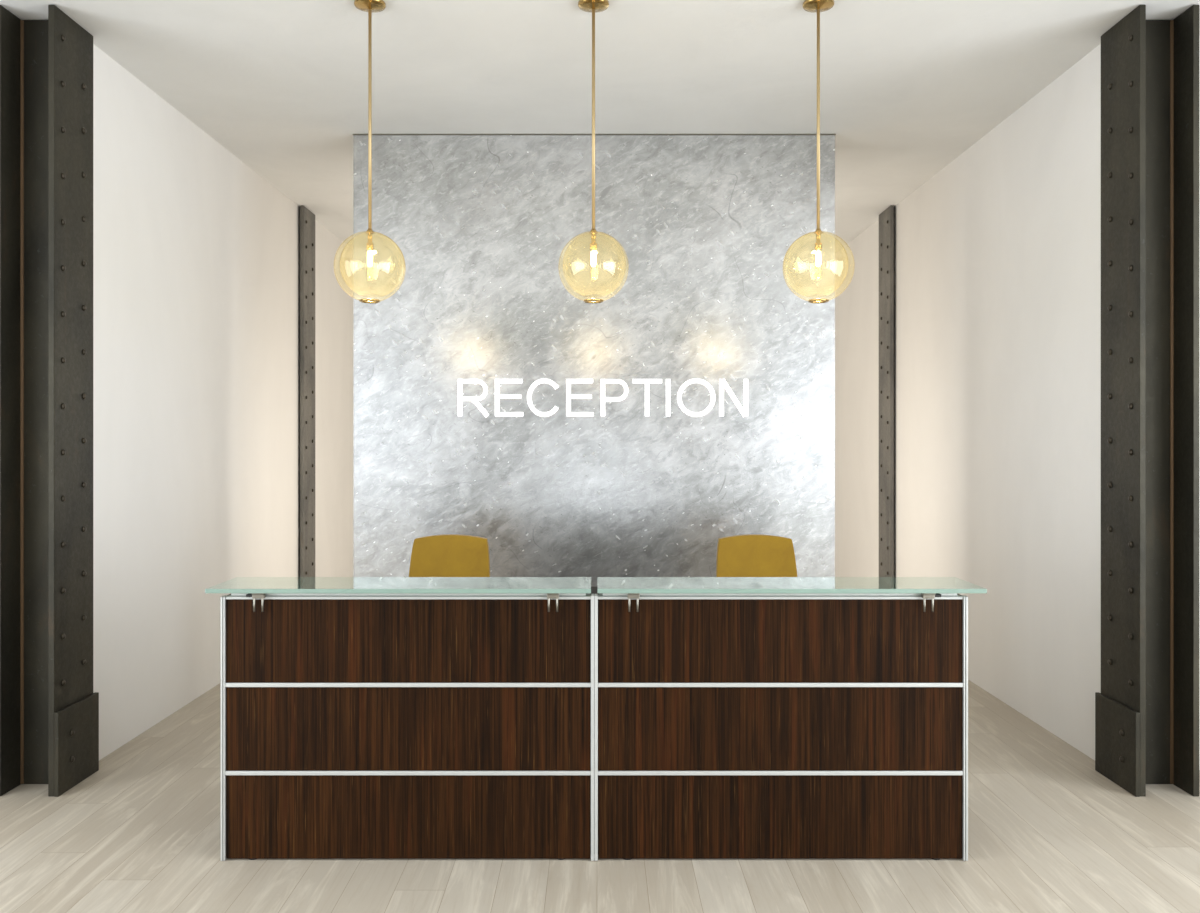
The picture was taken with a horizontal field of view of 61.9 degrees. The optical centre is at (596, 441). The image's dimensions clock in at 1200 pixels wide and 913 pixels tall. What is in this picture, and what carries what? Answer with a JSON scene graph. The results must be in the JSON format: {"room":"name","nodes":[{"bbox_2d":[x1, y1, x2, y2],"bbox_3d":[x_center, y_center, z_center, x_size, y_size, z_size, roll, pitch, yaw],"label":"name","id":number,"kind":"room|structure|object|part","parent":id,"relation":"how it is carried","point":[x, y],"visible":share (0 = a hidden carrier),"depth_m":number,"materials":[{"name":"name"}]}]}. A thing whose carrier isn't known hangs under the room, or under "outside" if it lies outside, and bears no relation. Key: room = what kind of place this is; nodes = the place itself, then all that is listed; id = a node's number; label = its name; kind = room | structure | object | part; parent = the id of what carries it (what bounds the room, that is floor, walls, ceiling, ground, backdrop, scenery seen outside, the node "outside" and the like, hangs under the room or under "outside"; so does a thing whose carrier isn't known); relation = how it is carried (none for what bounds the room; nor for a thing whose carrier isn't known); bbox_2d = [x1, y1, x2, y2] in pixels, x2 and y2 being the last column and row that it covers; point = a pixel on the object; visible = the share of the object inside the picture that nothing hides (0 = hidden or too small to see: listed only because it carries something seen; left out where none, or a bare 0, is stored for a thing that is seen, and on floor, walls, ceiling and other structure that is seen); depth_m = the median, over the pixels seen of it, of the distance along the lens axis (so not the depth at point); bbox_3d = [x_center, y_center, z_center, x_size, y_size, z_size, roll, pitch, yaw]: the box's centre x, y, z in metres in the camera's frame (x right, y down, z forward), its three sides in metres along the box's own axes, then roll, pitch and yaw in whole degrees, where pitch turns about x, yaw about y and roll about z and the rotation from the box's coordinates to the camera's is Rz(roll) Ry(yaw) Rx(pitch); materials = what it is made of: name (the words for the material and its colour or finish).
{"room":"lobby","nodes":[
{"label":"lobby","id":0,"kind":"room"},
{"bbox_2d":[93,44,352,759],"bbox_3d":[-3.715,-0.199,8.465,2.170,3.763,6.670,0,0,0],"label":"wall","id":1,"kind":"structure","parent":0,"point":[196,254],"depth_m":6.45,"materials":[{"name":"paint"}]},
{"bbox_2d":[353,134,835,594],"bbox_3d":[-0.018,-0.199,6.779,3.261,3.763,0.062,0,0,0],"label":"wall panel","id":2,"kind":"object","parent":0,"point":[705,225],"visible":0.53,"depth_m":6.75,"materials":[{"name":"metal"}]},
{"bbox_2d":[458,379,488,416],"bbox_3d":[-0.833,-0.297,6.746,0.202,0.249,0.007,0,0,0],"label":"letter","id":3,"kind":"object","parent":2,"relation":"attached to","point":[475,400],"depth_m":6.74,"materials":[{"name":"white"}]},
{"bbox_2d":[495,379,522,415],"bbox_3d":[-0.593,-0.300,6.746,0.182,0.243,0.007,0,0,0],"label":"letter","id":4,"kind":"object","parent":2,"relation":"attached to","point":[497,381],"depth_m":6.74,"materials":[{"name":"white plastic"}]},
{"bbox_2d":[527,378,558,416],"bbox_3d":[-0.364,-0.300,6.746,0.209,0.256,0.007,0,0,0],"label":"letter","id":5,"kind":"object","parent":2,"relation":"attached to","point":[529,395],"depth_m":6.74,"materials":[{"name":"white plastic"}]},
{"bbox_2d":[566,379,593,415],"bbox_3d":[-0.115,-0.300,6.746,0.182,0.243,0.007,0,0,0],"label":"letter","id":6,"kind":"object","parent":2,"relation":"attached to","point":[568,381],"depth_m":6.74,"materials":[{"name":"white"}]},
{"bbox_2d":[601,379,627,415],"bbox_3d":[0.118,-0.300,6.746,0.175,0.243,0.007,0,0,0],"label":"sign","id":7,"kind":"object","parent":2,"relation":"attached to","point":[603,381],"depth_m":6.74,"materials":[{"name":"white"}]},
{"bbox_2d":[632,379,670,415],"bbox_3d":[0.367,-0.300,6.746,0.256,0.243,0.007,0,0,0],"label":"sign","id":8,"kind":"object","parent":2,"relation":"attached to","point":[668,381],"depth_m":6.74,"materials":[{"name":"white"}]},
{"bbox_2d":[677,378,747,416],"bbox_3d":[0.779,-0.300,6.746,0.472,0.256,0.007,0,0,0],"label":"sign","id":9,"kind":"object","parent":2,"relation":"attached to","point":[723,384],"depth_m":6.74,"materials":[{"name":"white"}]},
{"bbox_2d":[0,0,1199,252],"bbox_3d":[0.000,-2.180,3.700,9.600,0.200,16.200,0,0,0],"label":"ceiling","id":10,"kind":"structure","parent":0,"point":[907,87],"depth_m":5.54,"materials":[{"name":"paint"}]},
{"bbox_2d":[334,0,405,302],"bbox_3d":[-1.073,-1.370,4.726,0.332,1.418,0.332,0,0,0],"label":"pendant lamp","id":11,"kind":"object","parent":10,"relation":"hanging from","point":[370,6],"visible":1,"depth_m":4.72,"materials":[{"name":"gold metal"}]},
{"bbox_2d":[365,229,374,249],"bbox_3d":[-1.073,-0.958,4.726,0.042,0.094,0.042,0,0,0],"label":"socket","id":12,"kind":"object","parent":11,"relation":"attached to","point":[369,246],"depth_m":4.72,"materials":[{"name":"gold metal"}]},
{"bbox_3d":[-1.073,-1.522,4.726,0.016,1.049,0.016,0,0,0],"label":"rod","id":13,"kind":"part","parent":11,"relation":"part of","materials":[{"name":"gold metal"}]},
{"bbox_3d":[-1.073,-0.829,4.726,0.332,0.325,0.332,0,0,0],"label":"lamp shade","id":14,"kind":"part","parent":11,"relation":"part of","materials":[{"name":"yellow glass"}]},
{"bbox_2d":[558,0,628,302],"bbox_3d":[-0.017,-1.370,4.726,0.332,1.418,0.332,0,0,0],"label":"pendant lamp","id":15,"kind":"object","parent":10,"relation":"hanging from","point":[592,6],"visible":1,"depth_m":4.72,"materials":[{"name":"gold metal"}]},
{"bbox_2d":[589,229,597,249],"bbox_3d":[-0.017,-0.958,4.726,0.042,0.094,0.042,0,0,0],"label":"socket","id":16,"kind":"object","parent":15,"relation":"attached to","point":[593,245],"depth_m":4.71,"materials":[{"name":"gold metal"}]},
{"bbox_3d":[-0.017,-1.522,4.726,0.016,1.049,0.016,0,0,0],"label":"rod","id":17,"kind":"part","parent":15,"relation":"part of","materials":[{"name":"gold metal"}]},
{"bbox_3d":[-0.017,-0.829,4.726,0.332,0.325,0.332,0,0,0],"label":"lamp shade","id":18,"kind":"part","parent":15,"relation":"part of","materials":[{"name":"yellow glass"}]},
{"bbox_2d":[783,0,854,302],"bbox_3d":[1.046,-1.370,4.726,0.332,1.418,0.332,0,0,0],"label":"pendant lamp","id":19,"kind":"object","parent":10,"relation":"hanging from","point":[814,6],"visible":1,"depth_m":4.72,"materials":[{"name":"gold metal"}]},
{"bbox_2d":[814,229,822,249],"bbox_3d":[1.046,-0.958,4.726,0.042,0.094,0.042,0,0,0],"label":"socket","id":20,"kind":"object","parent":19,"relation":"attached to","point":[818,245],"depth_m":4.71,"materials":[{"name":"gold metal"}]},
{"bbox_3d":[1.046,-1.522,4.726,0.016,1.049,0.016,0,0,0],"label":"rod","id":21,"kind":"part","parent":19,"relation":"part of","materials":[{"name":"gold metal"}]},
{"bbox_2d":[0,680,1199,912],"bbox_3d":[0.000,1.733,3.700,9.600,0.100,16.200,0,0,0],"label":"floor","id":22,"kind":"structure","parent":0,"point":[1048,832],"depth_m":3.96,"materials":[{"name":"beige wood"}]},
{"bbox_2d":[0,5,98,796],"bbox_3d":[-2.701,-0.197,4.934,0.318,3.759,0.386,0,0,0],"label":"steel column","id":23,"kind":"structure","parent":22,"relation":"on","point":[49,706],"depth_m":4.91,"materials":[{"name":"black metal"}]},
{"bbox_3d":[-2.564,1.483,4.934,0.022,0.400,0.386,0,0,0],"label":"plate","id":24,"kind":"part","parent":23,"relation":"part of","materials":[{"name":"metal"}]},
{"bbox_2d":[300,206,314,576],"bbox_3d":[-2.585,-0.197,8.964,0.086,3.759,0.386,0,0,0],"label":"steel column","id":25,"kind":"structure","parent":22,"relation":"on","point":[307,218],"depth_m":8.87,"materials":[{"name":"grey metal"}]},
{"bbox_2d":[409,534,489,576],"bbox_3d":[-0.837,1.108,5.532,0.621,1.150,0.593,0,0,0],"label":"office chair","id":26,"kind":"object","parent":22,"relation":"on","point":[445,555],"visible":0.28,"depth_m":5.70,"materials":[{"name":"yellow fabric"}]},
{"bbox_2d":[205,577,986,860],"bbox_3d":[-0.004,1.133,4.382,3.104,1.100,0.828,0,0,0],"label":"reception desk","id":27,"kind":"object","parent":22,"relation":"on","point":[362,717],"visible":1,"depth_m":4.02,"materials":[{"name":"brown wood"}]},
{"bbox_3d":[-1.502,1.150,4.028,0.017,1.060,0.036,0,0,0],"label":"post","id":28,"kind":"part","parent":27,"relation":"part of","materials":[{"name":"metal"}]},
{"bbox_3d":[-0.790,0.592,4.143,1.532,0.018,0.350,0,0,0],"label":"glass","id":29,"kind":"part","parent":27,"relation":"part of","materials":[{"name":"white"}]},
{"bbox_3d":[-0.759,0.800,4.030,1.465,0.335,0.020,0,0,0],"label":"wood panel","id":30,"kind":"part","parent":27,"relation":"part of","materials":[{"name":"brown wood"}]},
{"bbox_3d":[-0.759,1.153,4.030,1.465,0.338,0.020,0,0,0],"label":"wood panel","id":31,"kind":"part","parent":27,"relation":"part of","materials":[{"name":"brown wood"}]},
{"bbox_3d":[-0.759,1.506,4.030,1.465,0.337,0.020,0,0,0],"label":"wood panel","id":32,"kind":"part","parent":27,"relation":"part of","materials":[{"name":"brown wood"}]},
{"bbox_3d":[-0.759,0.626,4.041,1.468,0.012,0.050,0,0,0],"label":"rail","id":33,"kind":"part","parent":27,"relation":"part of","materials":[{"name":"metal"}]},
{"bbox_3d":[-0.759,0.976,4.024,1.468,0.017,0.024,0,0,0],"label":"rail","id":34,"kind":"part","parent":27,"relation":"part of","materials":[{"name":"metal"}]},
{"bbox_3d":[-0.759,1.330,4.024,1.468,0.017,0.024,0,0,0],"label":"rail","id":35,"kind":"part","parent":27,"relation":"part of","materials":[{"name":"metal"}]},
{"bbox_3d":[-0.011,1.151,4.431,0.039,1.052,0.730,0,0,0],"label":"panel","id":36,"kind":"part","parent":27,"relation":"part of","materials":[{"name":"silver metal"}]},
{"bbox_3d":[-0.011,1.148,4.038,0.028,1.064,0.056,0,0,0],"label":"post","id":37,"kind":"part","parent":27,"relation":"part of","materials":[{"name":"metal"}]},
{"bbox_3d":[0.737,0.800,4.030,1.465,0.335,0.020,0,0,0],"label":"wood panel","id":38,"kind":"part","parent":27,"relation":"part of","materials":[{"name":"brown wood"}]},
{"bbox_3d":[0.737,1.153,4.030,1.465,0.338,0.020,0,0,0],"label":"wood panel","id":39,"kind":"part","parent":27,"relation":"part of","materials":[{"name":"brown wood"}]},
{"bbox_3d":[0.737,1.506,4.030,1.465,0.337,0.020,0,0,0],"label":"wood panel","id":40,"kind":"part","parent":27,"relation":"part of","materials":[{"name":"brown wood"}]},
{"bbox_3d":[0.737,0.626,4.041,1.468,0.012,0.050,0,0,0],"label":"rail","id":41,"kind":"part","parent":27,"relation":"part of","materials":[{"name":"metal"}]},
{"bbox_3d":[0.737,0.976,4.024,1.468,0.017,0.024,0,0,0],"label":"rail","id":42,"kind":"part","parent":27,"relation":"part of","materials":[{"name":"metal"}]},
{"bbox_3d":[0.737,1.330,4.024,1.468,0.017,0.024,0,0,0],"label":"rail","id":43,"kind":"part","parent":27,"relation":"part of","materials":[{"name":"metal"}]},
{"bbox_3d":[0.775,0.592,4.143,1.546,0.018,0.350,0,0,0],"label":"glass","id":44,"kind":"part","parent":27,"relation":"part of","materials":[{"name":"white"}]},
{"bbox_3d":[1.480,1.150,4.028,0.017,1.060,0.036,0,0,0],"label":"post","id":45,"kind":"part","parent":27,"relation":"part of","materials":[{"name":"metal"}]},
{"bbox_2d":[716,534,796,576],"bbox_3d":[0.908,1.108,5.532,0.621,1.150,0.593,0,0,0],"label":"office chair","id":46,"kind":"object","parent":22,"relation":"on","point":[747,555],"visible":0.18,"depth_m":5.70,"materials":[{"name":"yellow fabric"}]},
{"bbox_2d":[879,206,893,576],"bbox_3d":[2.585,-0.197,8.964,0.086,3.759,0.386,0,0,0],"label":"steel column","id":47,"kind":"structure","parent":22,"relation":"on","point":[886,218],"depth_m":8.87,"materials":[{"name":"grey metal"}]},
{"bbox_2d":[1095,5,1198,796],"bbox_3d":[2.701,-0.197,4.934,0.318,3.759,0.386,0,0,0],"label":"steel column","id":48,"kind":"structure","parent":22,"relation":"on","point":[1147,704],"depth_m":4.89,"materials":[{"name":"black metal"}]},
{"bbox_3d":[2.564,1.483,4.934,0.022,0.400,0.386,0,0,0],"label":"plate","id":49,"kind":"part","parent":48,"relation":"part of","materials":[{"name":"metal"}]},
{"bbox_2d":[835,37,1199,769],"bbox_3d":[3.715,-0.199,8.465,2.170,3.763,6.670,0,0,0],"label":"wall","id":50,"kind":"structure","parent":0,"point":[997,254],"depth_m":6.47,"materials":[{"name":"paint"}]}
]}

